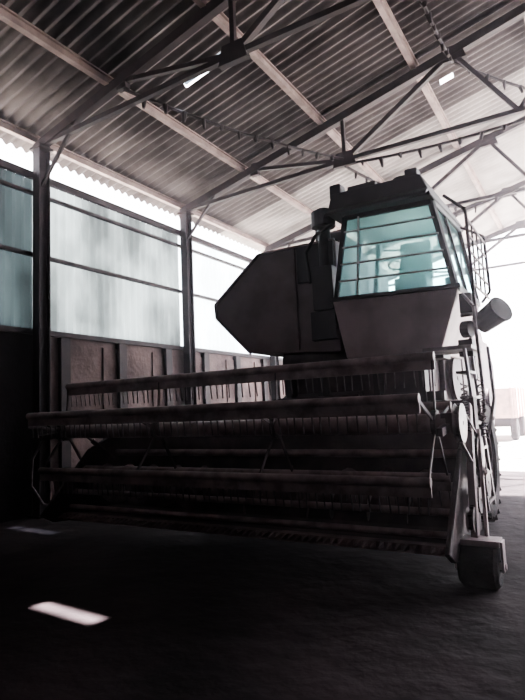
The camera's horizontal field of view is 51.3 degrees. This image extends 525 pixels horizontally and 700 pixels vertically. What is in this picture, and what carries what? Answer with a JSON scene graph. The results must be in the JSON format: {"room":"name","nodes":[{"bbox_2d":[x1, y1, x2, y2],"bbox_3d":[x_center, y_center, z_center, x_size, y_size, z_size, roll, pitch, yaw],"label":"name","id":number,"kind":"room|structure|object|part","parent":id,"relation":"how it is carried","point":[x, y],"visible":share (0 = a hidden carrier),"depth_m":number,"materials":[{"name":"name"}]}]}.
{"room":"farm building","nodes":[
{"label":"farm building","id":0,"kind":"room"},
{"bbox_2d":[0,331,285,522],"bbox_3d":[-2.894,1.379,10.969,0.280,3.030,28.000,-6,-7,30],"label":"wall","id":1,"kind":"structure","parent":0,"point":[91,361],"depth_m":9.65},
{"bbox_2d":[0,168,31,328],"bbox_3d":[-5.035,-1.780,7.832,0.044,2.770,4.000,-6,-7,30],"label":"window","id":2,"kind":"structure","parent":1,"relation":"in","point":[15,205],"depth_m":9.25,"materials":[{"name":"teal glass"}]},
{"bbox_2d":[32,180,180,345],"bbox_3d":[-2.985,-1.505,11.255,0.044,2.770,4.000,-6,-7,30],"label":"window","id":3,"kind":"structure","parent":1,"relation":"in","point":[84,302],"depth_m":11.06,"materials":[{"name":"white glass"}]},
{"bbox_2d":[0,325,282,360],"bbox_3d":[-2.841,-0.168,11.061,0.080,0.090,28.000,-6,-7,30],"label":"trim girt","id":4,"kind":"structure","parent":1,"relation":"attached to","point":[4,328],"depth_m":10.99,"materials":[{"name":"grey metal"}]},
{"bbox_2d":[57,337,268,486],"bbox_3d":[-2.777,1.376,10.841,0.110,3.000,28.200,-6,-7,30],"label":"trim","id":5,"kind":"structure","parent":1,"relation":"attached to","point":[64,349],"depth_m":10.86,"materials":[{"name":"metal"}]},
{"bbox_2d":[178,236,266,355],"bbox_3d":[-0.935,-1.230,14.679,0.041,2.770,4.000,-6,-7,30],"label":"window","id":6,"kind":"structure","parent":1,"relation":"in","point":[211,278],"depth_m":13.99,"materials":[{"name":"white glass"}]},
{"bbox_2d":[0,432,524,699],"bbox_3d":[6.531,2.349,8.665,18.300,0.200,34.150,-6,-7,30],"label":"floor","id":7,"kind":"structure","parent":0,"point":[89,610],"depth_m":4.20,"materials":[{"name":"grey concrete"}]},
{"bbox_2d":[27,142,53,518],"bbox_3d":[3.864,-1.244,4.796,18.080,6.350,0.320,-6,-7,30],"label":"steel column","id":8,"kind":"structure","parent":7,"relation":"on","point":[41,153],"depth_m":9.29,"materials":[{"name":"grey metal"}]},
{"bbox_2d":[34,0,370,186],"bbox_3d":[3.693,-5.168,5.213,18.039,3.085,0.120,-6,-7,30],"label":"roof truss","id":9,"kind":"object","parent":8,"relation":"on","point":[237,51],"visible":0.88,"depth_m":8.04,"materials":[{"name":"metal"}]},
{"bbox_2d":[420,0,453,62],"bbox_3d":[2.472,-5.221,8.286,0.114,0.436,4.011,-6,-7,30],"label":"hanging cable","id":10,"kind":"object","parent":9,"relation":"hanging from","point":[423,3],"visible":1,"depth_m":8.76,"materials":[{"name":"paint"}]},
{"bbox_2d":[177,209,196,404],"bbox_3d":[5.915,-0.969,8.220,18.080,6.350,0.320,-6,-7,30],"label":"steel column","id":11,"kind":"structure","parent":7,"relation":"on","point":[189,349],"depth_m":12.79,"materials":[{"name":"grey metal"}]},
{"bbox_2d":[179,3,524,241],"bbox_3d":[5.743,-4.893,8.637,18.039,3.085,0.120,-6,-7,30],"label":"roof truss","id":12,"kind":"object","parent":11,"relation":"on","point":[431,67],"visible":0.91,"depth_m":10.68,"materials":[{"name":"metal"}]},
{"bbox_2d":[123,89,343,160],"bbox_3d":[-0.275,-3.889,9.825,4.523,0.459,0.114,1,-7,-32],"label":"hanging cable","id":13,"kind":"object","parent":12,"relation":"hanging from","point":[165,106],"visible":0.97,"depth_m":9.60,"materials":[{"name":"paint"}]},
{"bbox_2d":[344,166,458,211],"bbox_3d":[3.334,-3.459,12.303,4.280,0.382,0.125,2,-8,-38],"label":"hanging cable","id":14,"kind":"object","parent":12,"relation":"hanging from","point":[356,173],"visible":0.31,"depth_m":11.33,"materials":[{"name":"paint"}]},
{"bbox_2d":[353,118,524,167],"bbox_3d":[3.721,-3.843,9.764,4.806,0.370,0.116,-6,-7,30],"label":"hanging cable","id":15,"kind":"object","parent":12,"relation":"hanging from","point":[504,126],"visible":1,"depth_m":10.00,"materials":[{"name":"paint"}]},
{"bbox_2d":[452,61,524,92],"bbox_3d":[5.865,-5.073,10.860,5.052,0.480,0.123,0,-6,-20],"label":"hanging cable","id":16,"kind":"object","parent":12,"relation":"hanging from","point":[487,76],"visible":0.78,"depth_m":10.35,"materials":[{"name":"paint"}]},
{"bbox_2d":[26,167,512,589],"bbox_3d":[1.323,0.238,9.324,5.865,4.616,8.676,-6,-7,30],"label":"combine harvester","id":17,"kind":"object","parent":7,"relation":"on","point":[382,436],"visible":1,"depth_m":6.55,"materials":[{"name":"paint"}]},
{"bbox_3d":[1.322,0.035,7.369,2.801,1.475,0.625,-6,-7,30],"label":"platform frame","id":18,"kind":"part","parent":17,"relation":"part of","materials":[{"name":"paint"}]},
{"bbox_3d":[2.031,-1.227,7.702,1.630,1.270,1.581,-6,-7,30],"label":"cab frame","id":19,"kind":"part","parent":17,"relation":"part of","materials":[{"name":"paint"}]},
{"bbox_3d":[2.188,-1.141,7.912,0.450,0.950,0.530,-6,-7,30],"label":"cab seat","id":20,"kind":"part","parent":17,"relation":"part of","materials":[{"name":"paint"}]},
{"bbox_2d":[458,292,512,357],"bbox_3d":[2.637,-0.312,6.471,0.588,0.760,0.486,-6,-7,30],"label":"work lamp","id":21,"kind":"object","parent":17,"relation":"attached to","point":[496,311],"depth_m":6.41,"materials":[{"name":"metal"}]},
{"bbox_2d":[263,248,280,399],"bbox_3d":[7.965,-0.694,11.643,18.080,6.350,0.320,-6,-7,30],"label":"steel column","id":22,"kind":"structure","parent":7,"relation":"on","point":[274,360],"depth_m":16.04,"materials":[{"name":"metal"}]},
{"bbox_2d":[264,116,524,249],"bbox_3d":[7.793,-4.618,12.061,18.039,3.085,0.120,-6,-7,30],"label":"roof truss","id":23,"kind":"object","parent":22,"relation":"on","point":[490,139],"visible":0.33,"depth_m":13.70,"materials":[{"name":"metal"}]},
{"bbox_2d":[356,187,518,243],"bbox_3d":[3.346,-3.248,14.551,6.410,0.607,0.128,-6,-7,32],"label":"hanging cable","id":24,"kind":"object","parent":23,"relation":"hanging from","point":[496,198],"visible":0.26,"depth_m":13.28,"materials":[{"name":"paint"}]},
{"bbox_2d":[494,387,524,439],"bbox_3d":[9.087,2.543,21.850,2.360,1.980,5.092,-6,-7,30],"label":"trailer","id":25,"kind":"object","parent":7,"relation":"on","point":[510,402],"visible":0.45,"depth_m":20.31,"materials":[{"name":"white paint"}]},
{"bbox_3d":[10.015,-0.419,15.067,18.080,6.350,0.320,-6,-7,30],"label":"steel column","id":26,"kind":"structure","parent":7,"relation":"on","visible":0},
{"bbox_2d":[362,180,524,262],"bbox_3d":[9.843,-4.343,15.485,18.039,3.085,0.120,-6,-7,30],"label":"roof truss","id":27,"kind":"object","parent":26,"relation":"on","point":[521,184],"visible":0.37,"depth_m":17.27,"materials":[{"name":"metal"}]},
{"bbox_3d":[11.962,-0.158,18.319,18.080,6.350,0.320,-6,-7,30],"label":"steel column","id":28,"kind":"structure","parent":7,"relation":"on","visible":0},
{"bbox_2d":[388,219,524,286],"bbox_3d":[11.791,-4.082,18.737,18.039,3.085,0.120,-6,-7,30],"label":"roof truss","id":29,"kind":"object","parent":28,"relation":"on","point":[519,224],"visible":0.34,"depth_m":20.58,"materials":[{"name":"metal"}]},
{"bbox_2d":[0,0,524,234],"bbox_3d":[-2.542,-5.230,5.330,8.100,2.097,18.400,-6,-7,30],"label":"ceiling","id":30,"kind":"structure","parent":0,"point":[336,62],"depth_m":9.84,"materials":[{"name":"grey metal"}]},
{"bbox_2d":[0,118,278,249],"bbox_3d":[-2.903,-3.556,11.488,0.140,0.117,28.200,-6,-7,30],"label":"roof beam","id":31,"kind":"structure","parent":30,"relation":"attached to","point":[5,126],"depth_m":11.33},
{"bbox_2d":[0,3,398,271],"bbox_3d":[-1.379,-4.168,10.624,0.140,0.117,28.200,-6,-7,30],"label":"roof beam","id":32,"kind":"structure","parent":30,"relation":"attached to","point":[8,16],"depth_m":9.19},
{"bbox_2d":[184,52,220,84],"bbox_3d":[-0.890,-4.804,9.138,1.160,0.275,0.230,-6,-7,30],"label":"rooflight","id":33,"kind":"object","parent":30,"relation":"in","point":[189,81],"depth_m":9.44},
{"bbox_2d":[192,0,450,250],"bbox_3d":[0.272,-4.830,9.689,0.140,0.117,28.200,-6,-7,30],"label":"roof beam","id":34,"kind":"structure","parent":30,"relation":"attached to","point":[221,19],"depth_m":9.96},
{"bbox_2d":[372,0,503,229],"bbox_3d":[1.923,-5.492,8.753,0.140,0.117,28.200,-6,-7,30],"label":"roof beam","id":35,"kind":"structure","parent":30,"relation":"attached to","point":[382,6],"depth_m":11.06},
{"bbox_2d":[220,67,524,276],"bbox_3d":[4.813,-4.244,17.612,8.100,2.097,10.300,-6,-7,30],"label":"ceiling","id":36,"kind":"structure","parent":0,"point":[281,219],"depth_m":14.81,"materials":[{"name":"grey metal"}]},
{"bbox_3d":[-2.374,-3.216,-5.418,18.000,8.650,0.150,-6,-7,30],"label":"wall","id":37,"kind":"structure","parent":0,"visible":0},
{"bbox_2d":[0,244,217,301],"bbox_3d":[-2.899,-1.499,11.203,0.080,0.060,28.000,-6,-7,30],"label":"trim","id":38,"kind":"structure","parent":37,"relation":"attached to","point":[2,247],"depth_m":10.70,"materials":[{"name":"paint"}]},
{"bbox_2d":[0,179,244,269],"bbox_3d":[-2.947,-2.592,11.319,0.080,0.050,28.000,-6,-7,30],"label":"trim","id":39,"kind":"structure","parent":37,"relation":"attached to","point":[2,182],"depth_m":11.09,"materials":[{"name":"paint"}]},
{"bbox_2d":[0,158,251,262],"bbox_3d":[-2.961,-2.910,11.353,0.080,0.120,28.000,-6,-7,30],"label":"trim","id":40,"kind":"structure","parent":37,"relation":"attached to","point":[4,164],"depth_m":11.17,"materials":[{"name":"paint"}]},
{"label":"outside","id":41,"kind":"structure","parent":0,"visible":0},
{"bbox_2d":[496,415,524,431],"bbox_3d":[20.588,4.741,34.025,180.000,0.390,200.000,-6,-7,30],"label":"ground","id":42,"kind":"structure","parent":41,"point":[499,429],"depth_m":31.36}
]}

